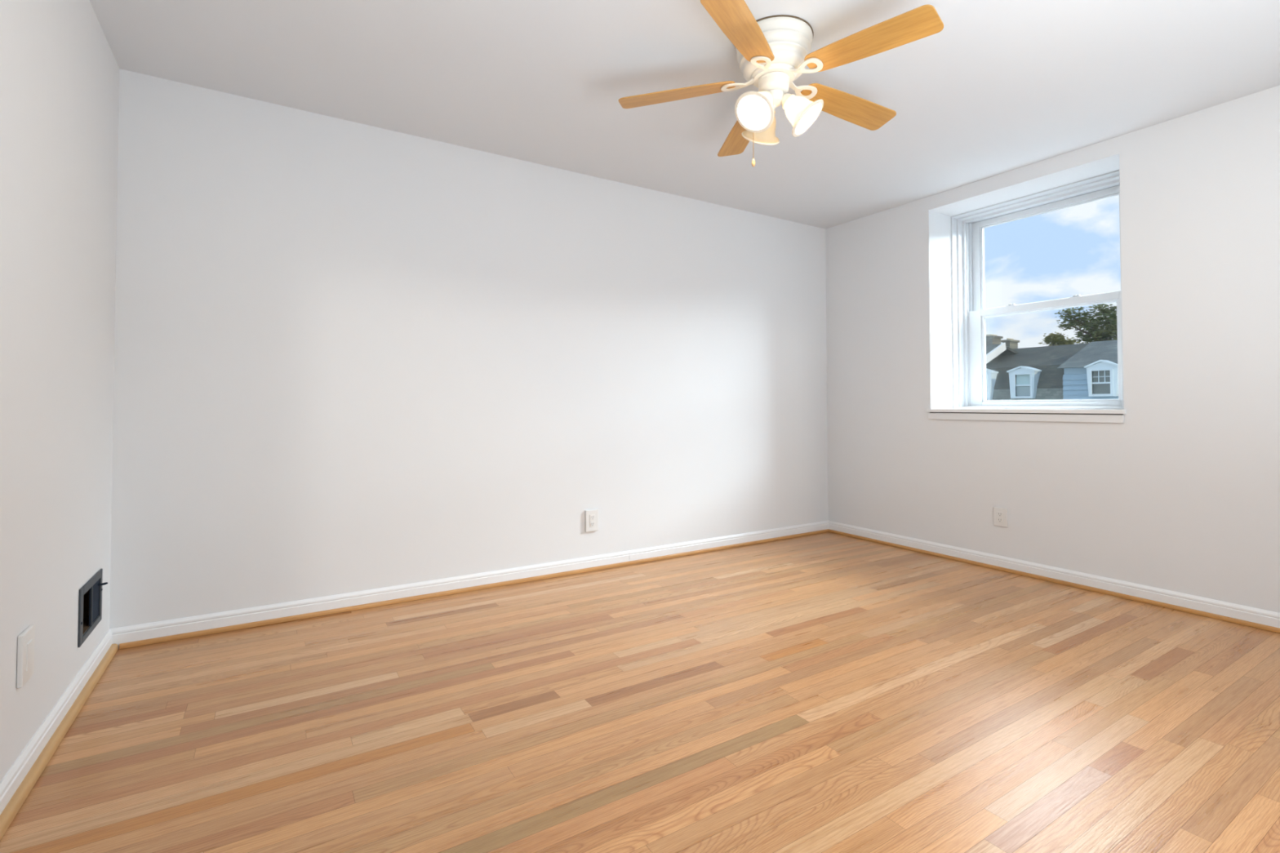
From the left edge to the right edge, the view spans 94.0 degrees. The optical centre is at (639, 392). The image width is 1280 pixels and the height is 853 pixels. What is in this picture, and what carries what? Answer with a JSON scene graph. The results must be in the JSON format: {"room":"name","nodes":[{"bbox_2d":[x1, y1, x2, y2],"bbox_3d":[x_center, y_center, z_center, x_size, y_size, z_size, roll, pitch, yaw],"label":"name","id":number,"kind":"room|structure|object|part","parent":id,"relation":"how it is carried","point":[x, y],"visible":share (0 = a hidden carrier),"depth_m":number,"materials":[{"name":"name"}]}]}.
{"room":"empty bedroom","nodes":[
{"label":"empty bedroom","id":0,"kind":"room"},
{"bbox_2d":[0,0,119,782],"bbox_3d":[-0.649,-0.153,-0.182,0.200,2.560,6.200,1,-1,-32],"label":"wall","id":1,"kind":"structure","parent":0,"point":[60,69],"depth_m":1.78,"materials":[{"name":"paint"}]},
{"bbox_2d":[16,624,35,688],"bbox_3d":[-1.643,0.705,1.599,0.014,0.136,0.096,1,-1,-32],"label":"wall plate","id":2,"kind":"object","parent":1,"relation":"attached to","point":[25,640],"visible":1,"depth_m":1.58,"materials":[{"name":"white plastic"}]},
{"bbox_2d":[0,629,112,814],"bbox_3d":[-1.166,0.987,0.825,0.012,0.085,3.900,1,-1,-32],"label":"baseboard","id":3,"kind":"structure","parent":1,"relation":"attached to","point":[9,784],"depth_m":1.76,"materials":[{"name":"white paint"}]},
{"bbox_2d":[0,644,118,840],"bbox_3d":[-1.148,1.016,0.827,0.020,0.024,3.884,1,-1,-32],"label":"trim","id":4,"kind":"structure","parent":1,"relation":"attached to","point":[9,813],"depth_m":1.73,"materials":[{"name":"brown wood"}]},
{"bbox_2d":[77,568,107,647],"bbox_3d":[-2.078,0.785,2.165,0.179,0.200,0.320,1,-1,-32],"label":"air vent","id":5,"kind":"object","parent":1,"relation":"in","point":[90,603],"visible":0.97,"depth_m":2.23,"materials":[{"name":"grey metal"}]},
{"bbox_3d":[-2.083,0.741,2.304,0.041,0.009,0.010,1,-2,-40],"label":"damper lever","id":6,"kind":"part","parent":5,"relation":"part of","materials":[{"name":"black metal"}]},
{"bbox_2d":[109,68,827,628],"bbox_3d":[-0.223,-0.141,3.855,5.194,2.710,0.200,1,-1,-32],"label":"wall","id":7,"kind":"structure","parent":0,"point":[349,357],"depth_m":3.14,"materials":[{"name":"paint"}]},
{"bbox_2d":[109,520,828,648],"bbox_3d":[-0.344,1.048,3.628,4.374,0.085,0.012,1,-1,-32],"label":"baseboard","id":8,"kind":"structure","parent":7,"relation":"attached to","point":[214,620],"depth_m":3.10,"materials":[{"name":"white paint"}]},
{"bbox_2d":[119,528,828,649],"bbox_3d":[-0.327,1.079,3.623,4.326,0.020,0.012,1,-1,-32],"label":"trim","id":9,"kind":"structure","parent":7,"relation":"attached to","point":[147,642],"depth_m":3.11,"materials":[{"name":"brown wood"}]},
{"bbox_2d":[585,509,598,532],"bbox_3d":[-0.295,0.785,3.659,0.086,0.130,0.020,1,-1,-32],"label":"wall outlet","id":10,"kind":"object","parent":7,"relation":"attached to","point":[591,516],"visible":1,"depth_m":3.65,"materials":[{"name":"white plastic"}]},
{"bbox_2d":[589,514,595,527],"bbox_3d":[-0.292,0.785,3.654,0.036,0.075,0.004,1,-1,-32],"label":"receptacle","id":11,"kind":"object","parent":10,"relation":"attached to","point":[592,517],"depth_m":3.65,"materials":[{"name":"white plastic"}]},
{"bbox_2d":[0,532,1279,852],"bbox_3d":[1.505,1.094,1.133,5.074,0.120,6.400,1,-1,-32],"label":"floor","id":12,"kind":"structure","parent":0,"point":[826,692],"depth_m":1.91,"materials":[{"name":"brown wood"}]},
{"bbox_2d":[89,0,1279,229],"bbox_3d":[1.468,-1.481,1.168,5.194,0.150,6.200,1,-1,-32],"label":"ceiling","id":13,"kind":"structure","parent":0,"point":[1005,86],"depth_m":2.56,"materials":[{"name":"white paint"}]},
{"bbox_2d":[617,0,943,166],"bbox_3d":[0.555,-1.132,2.330,1.165,0.496,1.184,1,-1,-32],"label":"ceiling fan","id":14,"kind":"object","parent":13,"relation":"hanging from","point":[773,51],"visible":1,"depth_m":2.24,"materials":[{"name":"brown"}]},
{"bbox_3d":[0.148,-1.196,2.395,0.465,0.006,0.133,-5,9,10],"label":"blade","id":15,"kind":"part","parent":14,"relation":"part of","materials":[{"name":"brown wood"}]},
{"bbox_3d":[0.470,-1.190,2.705,0.133,0.006,0.465,-11,-4,-9],"label":"blade","id":16,"kind":"part","parent":14,"relation":"part of","materials":[{"name":"brown wood"}]},
{"bbox_3d":[0.343,-1.205,1.994,0.133,0.006,0.465,12,9,27],"label":"blade","id":17,"kind":"part","parent":14,"relation":"part of","materials":[{"name":"brown wood"}]},
{"bbox_3d":[0.431,-1.219,2.346,0.068,0.024,0.032,0,-1,10],"label":"holder arm","id":18,"kind":"part","parent":14,"relation":"part of","materials":[{"name":"white metal"}]},
{"bbox_3d":[0.455,-1.090,2.265,0.155,0.114,0.155,-1,-45,48],"label":"lamp shade","id":19,"kind":"part","parent":14,"relation":"part of","materials":[{"name":"white glass"}]},
{"bbox_3d":[0.503,-1.087,2.415,0.155,0.114,0.155,0,42,-12],"label":"lamp shade","id":20,"kind":"part","parent":14,"relation":"part of","materials":[{"name":"white glass"}]},
{"bbox_3d":[0.465,-1.104,2.275,0.044,0.065,0.044,-1,-45,48],"label":"light bulb","id":21,"kind":"part","parent":14,"relation":"part of","materials":[{"name":"white glass"}]},
{"bbox_2d":[781,93,791,106],"bbox_3d":[0.562,-1.141,2.315,0.052,0.042,0.052,-45,-13,12],"label":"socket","id":22,"kind":"object","parent":14,"relation":"attached to","point":[785,97],"depth_m":2.29,"materials":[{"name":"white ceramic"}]},
{"bbox_3d":[0.605,-1.218,2.369,0.068,0.024,0.032,1,-1,-26],"label":"holder arm","id":23,"kind":"part","parent":14,"relation":"part of","materials":[{"name":"white metal"}]},
{"bbox_3d":[0.586,-1.221,2.263,0.032,0.024,0.068,1,-2,-44],"label":"holder arm","id":24,"kind":"part","parent":14,"relation":"part of","materials":[{"name":"white metal"}]},
{"bbox_3d":[0.609,-1.089,2.299,0.155,0.114,0.155,-45,-13,12],"label":"lamp shade","id":25,"kind":"part","parent":14,"relation":"part of","materials":[{"name":"white glass"}]},
{"bbox_3d":[0.864,-1.195,2.495,0.465,0.006,0.133,5,-14,-26],"label":"blade","id":26,"kind":"part","parent":14,"relation":"part of","materials":[{"name":"brown wood"}]},
{"bbox_3d":[0.785,-1.204,2.055,0.133,0.006,0.465,16,-8,-43],"label":"blade","id":27,"kind":"part","parent":14,"relation":"part of","materials":[{"name":"brown wood"}]},
{"bbox_2d":[825,84,1279,613],"bbox_3d":[3.411,-0.102,2.348,0.620,2.560,6.200,1,-1,-32],"label":"wall","id":28,"kind":"structure","parent":0,"point":[1182,495],"depth_m":3.12,"materials":[{"name":"paint"}]},
{"bbox_2d":[993,506,1008,527],"bbox_3d":[2.210,0.765,3.660,0.012,0.113,0.083,1,-1,-32],"label":"wall outlet","id":29,"kind":"object","parent":28,"relation":"attached to","point":[1000,515],"visible":1,"depth_m":3.65,"materials":[{"name":"white plastic"}]},
{"bbox_2d":[996,511,1003,523],"bbox_3d":[2.208,0.765,3.659,0.004,0.066,0.035,1,-1,-32],"label":"receptacle","id":30,"kind":"object","parent":29,"relation":"attached to","point":[999,514],"depth_m":3.66,"materials":[{"name":"white plastic"}]},
{"bbox_2d":[926,169,1126,422],"bbox_3d":[2.505,-0.541,3.770,0.622,1.431,1.106,1,-1,-32],"label":"window","id":31,"kind":"structure","parent":28,"relation":"in","point":[969,312],"depth_m":4.00,"materials":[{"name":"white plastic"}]},
{"bbox_3d":[2.622,-0.250,3.831,0.038,0.675,1.014,1,-1,-32],"label":"sash","id":32,"kind":"part","parent":31,"relation":"part of","materials":[{"name":"white plastic"}]},
{"bbox_3d":[2.665,-0.881,3.872,0.038,0.690,1.018,1,-1,-32],"label":"sash","id":33,"kind":"part","parent":31,"relation":"part of","materials":[{"name":"white plastic"}]},
{"bbox_2d":[827,520,1279,628],"bbox_3d":[2.535,1.034,3.132,0.012,0.085,3.900,1,-1,-32],"label":"baseboard","id":34,"kind":"structure","parent":28,"relation":"attached to","point":[1249,614],"depth_m":3.27,"materials":[{"name":"white paint"}]},
{"bbox_2d":[828,528,1279,633],"bbox_3d":[2.528,1.065,3.119,0.012,0.020,3.888,1,-1,-32],"label":"trim","id":35,"kind":"structure","parent":28,"relation":"attached to","point":[1252,624],"depth_m":3.26,"materials":[{"name":"orange wood"}]},
{"label":"outside","id":36,"kind":"structure","parent":0,"visible":0},
{"bbox_3d":[34.700,7.833,37.116,89.330,0.100,120.000,1,-1,-32],"label":"ground","id":37,"kind":"structure","parent":36,"visible":0},
{"bbox_2d":[985,333,1089,399],"bbox_3d":[13.714,2.652,24.031,6.000,9.735,8.200,1,-1,-32],"label":"house","id":38,"kind":"structure","parent":37,"relation":"on","point":[1012,372],"depth_m":20.99,"materials":[{"name":"grey brick"}]},
{"bbox_3d":[13.083,-0.426,20.330,0.030,0.370,0.470,1,-1,-32],"label":"pane","id":39,"kind":"part","parent":38,"relation":"part of","materials":[{"name":"teal"}]},
{"bbox_3d":[13.084,-0.056,20.322,0.030,0.370,0.470,1,-1,-32],"label":"pane","id":40,"kind":"part","parent":38,"relation":"part of","materials":[{"name":"grey"}]},
{"bbox_2d":[1037,332,1079,346],"bbox_3d":[18.302,2.468,25.075,1.313,10.183,2.408,1,-1,-32],"label":"tree","id":41,"kind":"object","parent":37,"relation":"on","point":[1054,339],"visible":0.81,"depth_m":25.51,"materials":[{"name":"green plant"}]},
{"bbox_2d":[1054,303,1117,343],"bbox_3d":[22.585,1.396,26.778,6.381,12.442,3.460,-1,-1,32],"label":"tree","id":42,"kind":"object","parent":37,"relation":"on","point":[1096,331],"visible":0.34,"depth_m":27.78,"materials":[{"name":"green plant"}]},
{"bbox_2d":[1057,339,1118,399],"bbox_3d":[16.858,2.811,16.742,4.470,9.094,7.312,1,-1,-32],"label":"house","id":43,"kind":"structure","parent":37,"relation":"on","point":[1091,372],"depth_m":18.33,"materials":[{"name":"blue wood"}]},
{"bbox_3d":[13.781,-0.466,17.793,0.030,0.367,0.462,1,-1,-32],"label":"pane","id":44,"kind":"part","parent":43,"relation":"part of","materials":[{"name":"grey glass"}]},
{"bbox_3d":[13.781,-0.119,17.785,0.030,0.326,0.462,1,-1,-32],"label":"pane","id":45,"kind":"part","parent":43,"relation":"part of","materials":[{"name":"grey glass"}]}
]}

